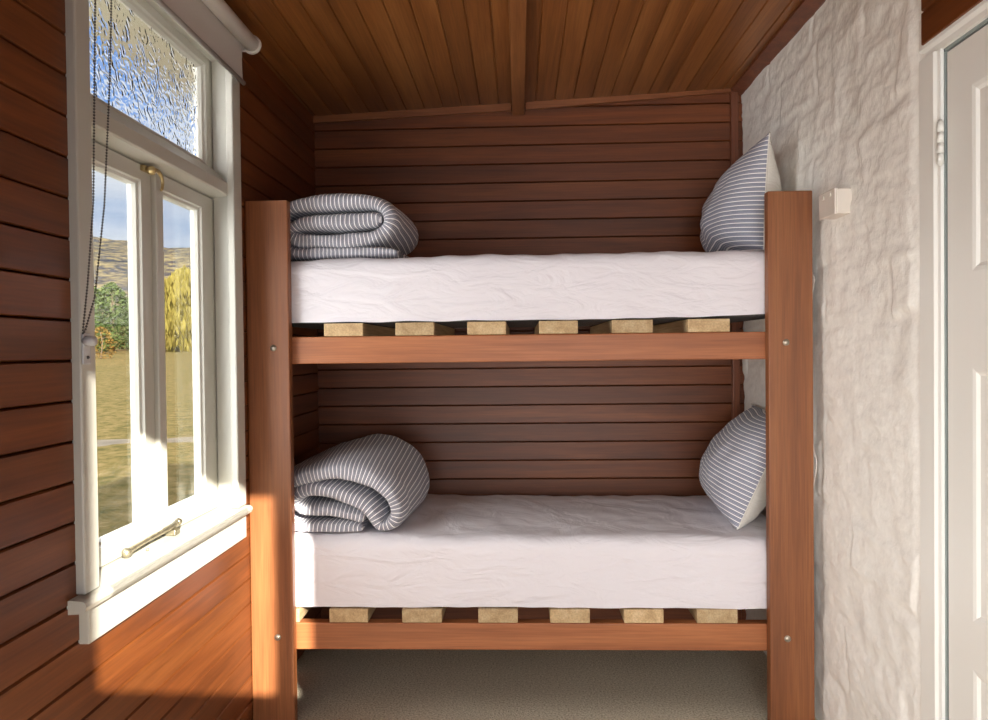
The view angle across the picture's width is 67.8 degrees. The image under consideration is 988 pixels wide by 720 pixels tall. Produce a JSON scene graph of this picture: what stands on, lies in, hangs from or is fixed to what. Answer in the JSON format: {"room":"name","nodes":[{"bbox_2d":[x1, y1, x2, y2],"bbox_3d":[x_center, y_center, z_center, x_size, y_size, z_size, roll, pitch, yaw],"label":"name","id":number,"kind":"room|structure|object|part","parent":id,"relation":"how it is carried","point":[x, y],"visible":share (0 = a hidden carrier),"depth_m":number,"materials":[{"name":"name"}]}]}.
{"room":"bunk bedroom","nodes":[
{"label":"bunk bedroom","id":0,"kind":"room"},
{"bbox_2d":[0,0,320,719],"bbox_3d":[-0.947,-0.021,1.565,0.115,2.620,4.140,-1,1,2],"label":"wall","id":1,"kind":"structure","parent":0,"point":[186,654],"depth_m":1.51,"materials":[{"name":"brown wood"}]},
{"bbox_2d":[65,0,252,643],"bbox_3d":[-0.914,-0.226,1.992,0.155,1.654,0.949,-1,1,2],"label":"window","id":2,"kind":"structure","parent":1,"relation":"in","point":[174,108],"depth_m":2.01,"materials":[{"name":"grey paint"}]},
{"bbox_2d":[81,333,97,364],"bbox_3d":[-0.859,-0.024,1.559,0.032,0.067,0.026,0,1,23],"label":"holder","id":3,"kind":"object","parent":2,"relation":"attached to","point":[87,341],"visible":0.91,"depth_m":1.55,"materials":[{"name":"grey plastic"}]},
{"bbox_3d":[-0.867,-0.024,1.563,0.005,0.067,0.027,-1,1,2],"label":"clip plate","id":4,"kind":"part","parent":3,"relation":"part of","materials":[{"name":"grey plastic"}]},
{"bbox_3d":[-0.955,-0.013,1.829,0.032,1.010,0.403,-1,1,2],"label":"casement sash","id":5,"kind":"part","parent":2,"relation":"part of","materials":[{"name":"grey paint"}]},
{"bbox_2d":[89,0,212,168],"bbox_3d":[-0.957,-0.789,2.018,0.032,0.382,0.808,-1,1,2],"label":"window pane","id":6,"kind":"object","parent":2,"relation":"attached to","point":[161,79],"depth_m":2.07,"materials":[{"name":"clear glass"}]},
{"bbox_2d":[121,518,182,557],"bbox_3d":[-0.906,0.473,1.963,0.034,0.040,0.300,-1,1,2],"label":"stay","id":7,"kind":"object","parent":2,"relation":"attached to","point":[170,530],"visible":1,"depth_m":1.97,"materials":[{"name":"gold metal"}]},
{"bbox_3d":[-0.912,0.478,1.833,0.024,0.025,0.039,-1,1,2],"label":"knob","id":8,"kind":"part","parent":7,"relation":"part of","materials":[{"name":"gold metal"}]},
{"bbox_2d":[140,164,163,190],"bbox_3d":[-0.922,-0.491,1.987,0.037,0.060,0.070,-1,1,2],"label":"fastener","id":9,"kind":"object","parent":2,"relation":"attached to","point":[151,170],"visible":1,"depth_m":1.96,"materials":[{"name":"gold metal"}]},
{"bbox_3d":[-0.934,-0.512,1.982,0.014,0.016,0.060,-1,1,2],"label":"plate","id":10,"kind":"part","parent":9,"relation":"part of","materials":[{"name":"gold metal"}]},
{"bbox_3d":[-0.918,-0.507,1.965,0.027,0.024,0.024,-1,1,2],"label":"pivot knob","id":11,"kind":"part","parent":9,"relation":"part of","materials":[{"name":"gold metal"}]},
{"bbox_3d":[-0.906,0.510,2.003,0.155,0.035,0.949,-1,1,2],"label":"sill","id":12,"kind":"part","parent":2,"relation":"part of","materials":[{"name":"grey paint"}]},
{"bbox_2d":[82,0,261,333],"bbox_3d":[-0.835,-0.568,1.987,0.091,1.018,0.964,-1,1,2],"label":"roller blind","id":13,"kind":"object","parent":2,"relation":"attached to","point":[213,24],"visible":1,"depth_m":2.15,"materials":[{"name":"white fabric"}]},
{"bbox_3d":[-0.840,-0.544,1.559,0.012,0.982,0.110,0,1,11],"label":"bead chain","id":14,"kind":"part","parent":13,"relation":"part of","materials":[{"name":"grey metal"}]},
{"bbox_3d":[-0.941,-0.019,2.232,0.032,1.010,0.398,-1,1,2],"label":"casement sash","id":15,"kind":"part","parent":2,"relation":"part of","materials":[{"name":"grey paint"}]},
{"bbox_2d":[224,0,801,115],"bbox_3d":[0.107,-1.181,1.440,2.065,0.146,3.920,-1,1,2],"label":"ceiling","id":16,"kind":"structure","parent":0,"point":[336,57],"depth_m":2.74,"materials":[{"name":"brown wood"}]},
{"bbox_2d":[508,0,526,114],"bbox_3d":[0.043,-1.125,1.437,0.056,0.064,3.868,-1,1,2],"label":"trim","id":17,"kind":"structure","parent":16,"relation":"attached to","point":[517,8],"depth_m":2.65,"materials":[{"name":"brown wood"}]},
{"bbox_2d":[314,93,745,619],"bbox_3d":[0.178,-0.060,3.455,2.230,2.620,0.120,-1,1,2],"label":"wall","id":18,"kind":"structure","parent":0,"point":[637,176],"depth_m":3.39,"materials":[{"name":"brown wood"}]},
{"bbox_2d":[313,103,510,123],"bbox_3d":[-0.378,-1.138,3.391,0.915,0.073,0.026,-1,1,2],"label":"trim","id":19,"kind":"structure","parent":18,"relation":"attached to","point":[492,108],"depth_m":3.38,"materials":[{"name":"brown wood"}]},
{"bbox_2d":[526,88,732,110],"bbox_3d":[0.619,-1.190,3.354,0.948,0.078,0.026,-1,1,2],"label":"trim","id":20,"kind":"structure","parent":18,"relation":"attached to","point":[537,105],"depth_m":3.35,"materials":[{"name":"brown wood"}]},
{"bbox_2d":[730,92,741,619],"bbox_3d":[1.103,0.011,3.355,0.035,2.460,0.024,-1,1,2],"label":"trim","id":21,"kind":"structure","parent":18,"relation":"attached to","point":[734,111],"depth_m":3.34,"materials":[{"name":"brown wood"}]},
{"bbox_2d":[297,649,816,719],"bbox_3d":[0.115,1.308,1.491,2.185,0.060,4.050,-1,1,2],"label":"floor","id":22,"kind":"structure","parent":0,"point":[332,684],"depth_m":2.85,"materials":[{"name":"carpet"}]},
{"bbox_2d":[245,190,814,719],"bbox_3d":[0.129,0.346,2.929,1.929,1.823,0.847,-1,1,2],"label":"bunk bed","id":23,"kind":"object","parent":22,"relation":"on","point":[279,629],"visible":0.77,"depth_m":2.54,"materials":[{"name":"brown wood"}]},
{"bbox_3d":[-0.775,0.361,2.561,0.148,1.823,0.037,-1,1,2],"label":"post","id":24,"kind":"part","parent":23,"relation":"part of","materials":[{"name":"brown wood"}]},
{"bbox_2d":[291,250,764,329],"bbox_3d":[0.118,-0.262,2.946,1.890,0.240,0.801,-1,1,2],"label":"mattress","id":25,"kind":"object","parent":23,"relation":"on","point":[590,289],"visible":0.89,"depth_m":2.55,"materials":[{"name":"white fabric"}]},
{"bbox_2d":[290,193,417,260],"bbox_3d":[-0.573,-0.492,2.875,0.508,0.250,0.534,-1,1,2],"label":"duvet","id":26,"kind":"object","parent":25,"relation":"on","point":[338,225],"visible":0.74,"depth_m":2.62,"materials":[{"name":"grey fabric"}]},
{"bbox_2d":[700,132,781,251],"bbox_3d":[0.965,-0.606,2.944,0.273,0.435,0.634,-1,1,2],"label":"pillow","id":27,"kind":"object","parent":25,"relation":"on","point":[732,218],"visible":0.66,"depth_m":2.70,"materials":[{"name":"white fabric"}]},
{"bbox_3d":[0.114,-0.042,2.565,1.915,0.094,0.044,-1,1,2],"label":"rail","id":28,"kind":"part","parent":23,"relation":"part of","materials":[{"name":"brown wood"}]},
{"bbox_2d":[295,494,766,608],"bbox_3d":[0.129,0.730,2.960,1.890,0.268,0.801,-1,1,2],"label":"mattress","id":29,"kind":"object","parent":23,"relation":"on","point":[611,551],"visible":0.7,"depth_m":2.58,"materials":[{"name":"white fabric"}]},
{"bbox_2d":[294,434,429,531],"bbox_3d":[-0.555,0.463,2.887,0.558,0.291,0.568,-1,1,2],"label":"duvet","id":30,"kind":"object","parent":29,"relation":"on","point":[381,480],"visible":0.91,"depth_m":2.65,"materials":[{"name":"fabric"}]},
{"bbox_2d":[699,404,765,529],"bbox_3d":[0.966,0.398,2.909,0.293,0.407,0.620,-1,1,2],"label":"pillow","id":31,"kind":"object","parent":29,"relation":"on","point":[732,470],"visible":0.75,"depth_m":2.69,"materials":[{"name":"white fabric"}]},
{"bbox_3d":[0.125,0.963,2.579,1.915,0.094,0.044,-1,1,2],"label":"rail","id":32,"kind":"part","parent":23,"relation":"part of","materials":[{"name":"brown wood"}]},
{"bbox_3d":[1.004,0.343,2.498,0.149,1.823,0.037,-1,1,2],"label":"post","id":33,"kind":"part","parent":23,"relation":"part of","materials":[{"name":"brown wood"}]},
{"bbox_2d":[741,0,982,719],"bbox_3d":[1.165,-0.058,1.439,0.213,2.650,4.040,-1,1,2],"label":"wall","id":34,"kind":"structure","parent":0,"point":[838,104],"depth_m":2.20,"materials":[{"name":"paint"}]},
{"bbox_2d":[731,0,825,94],"bbox_3d":[1.088,-1.210,2.596,0.085,0.034,1.500,-1,1,2],"label":"trim","id":35,"kind":"structure","parent":34,"relation":"attached to","point":[806,9],"depth_m":2.77,"materials":[{"name":"brown wood"}]},
{"bbox_2d":[813,275,816,483],"bbox_3d":[1.093,0.118,2.534,0.012,1.171,0.066,-1,1,-6],"label":"cable","id":36,"kind":"object","parent":34,"relation":"attached to","point":[813,275],"visible":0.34,"depth_m":2.51,"materials":[{"name":"beige plastic"}]},
{"bbox_2d":[819,187,851,219],"bbox_3d":[1.077,-0.491,2.316,0.063,0.082,0.120,-1,1,2],"label":"power socket","id":37,"kind":"object","parent":34,"relation":"attached to","point":[835,203],"visible":0.97,"depth_m":2.27,"materials":[{"name":"beige plastic"}]},
{"bbox_3d":[1.052,-0.491,2.317,0.008,0.082,0.120,-1,1,2],"label":"plate","id":38,"kind":"part","parent":37,"relation":"part of","materials":[{"name":"beige plastic"}]},
{"bbox_2d":[919,0,987,719],"bbox_3d":[1.127,0.208,1.363,0.117,2.122,1.038,-1,1,2],"label":"door","id":39,"kind":"structure","parent":34,"relation":"in","point":[953,71],"depth_m":1.75,"materials":[{"name":"white paint"}]},
{"label":"outside","id":40,"kind":"structure","parent":0,"visible":0},
{"bbox_2d":[97,437,193,446],"bbox_3d":[-7.330,1.412,10.178,15.350,0.154,3.922,-1,1,-36],"label":"dirt track","id":41,"kind":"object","parent":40,"point":[179,439],"visible":0.06,"depth_m":11.98,"materials":[{"name":"beige soil"}]},
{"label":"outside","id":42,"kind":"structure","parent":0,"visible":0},
{"bbox_2d":[93,237,190,338],"bbox_3d":[-222.948,-41.753,328.457,450.059,77.823,397.621,-1,1,2],"label":"hillside","id":43,"kind":"structure","parent":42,"point":[113,266],"depth_m":342.12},
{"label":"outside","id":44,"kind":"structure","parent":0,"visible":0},
{"bbox_2d":[95,339,194,536],"bbox_3d":[-49.436,-0.426,52.779,141.993,4.084,141.993,-1,1,2],"label":"lawn","id":45,"kind":"structure","parent":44,"point":[113,406],"depth_m":13.25,"materials":[{"name":"green plant"}]},
{"bbox_2d":[95,326,116,358],"bbox_3d":[-22.642,-0.987,42.332,1.624,1.940,1.682,-1,1,-12],"label":"shrub","id":46,"kind":"object","parent":45,"relation":"on","point":[99,327],"visible":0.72,"depth_m":42.30,"materials":[{"name":"brown plant"}]},
{"bbox_2d":[94,286,121,351],"bbox_3d":[-27.284,-2.733,50.093,3.492,4.704,3.578,-1,1,2],"label":"shrub","id":47,"kind":"object","parent":45,"relation":"on","point":[102,299],"visible":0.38,"depth_m":50.03,"materials":[{"name":"green plant"}]},
{"bbox_2d":[94,282,128,350],"bbox_3d":[-29.060,-3.306,55.739,3.780,5.324,3.668,-1,1,2],"label":"shrub","id":48,"kind":"object","parent":45,"relation":"on","point":[110,287],"visible":0.54,"depth_m":55.54,"materials":[{"name":"green plant"}]},
{"bbox_2d":[115,297,128,344],"bbox_3d":[-33.199,-3.467,67.238,3.161,4.600,3.360,0,1,44],"label":"shrub","id":49,"kind":"object","parent":45,"relation":"on","point":[128,297],"visible":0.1,"depth_m":66.37,"materials":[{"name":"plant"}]},
{"bbox_2d":[164,265,191,351],"bbox_3d":[-23.195,-3.737,54.970,5.031,6.886,5.553,0,1,30],"label":"willow","id":50,"kind":"object","parent":45,"relation":"on","point":[177,287],"visible":0.46,"depth_m":53.51,"materials":[{"name":"yellow plant"}]}
]}

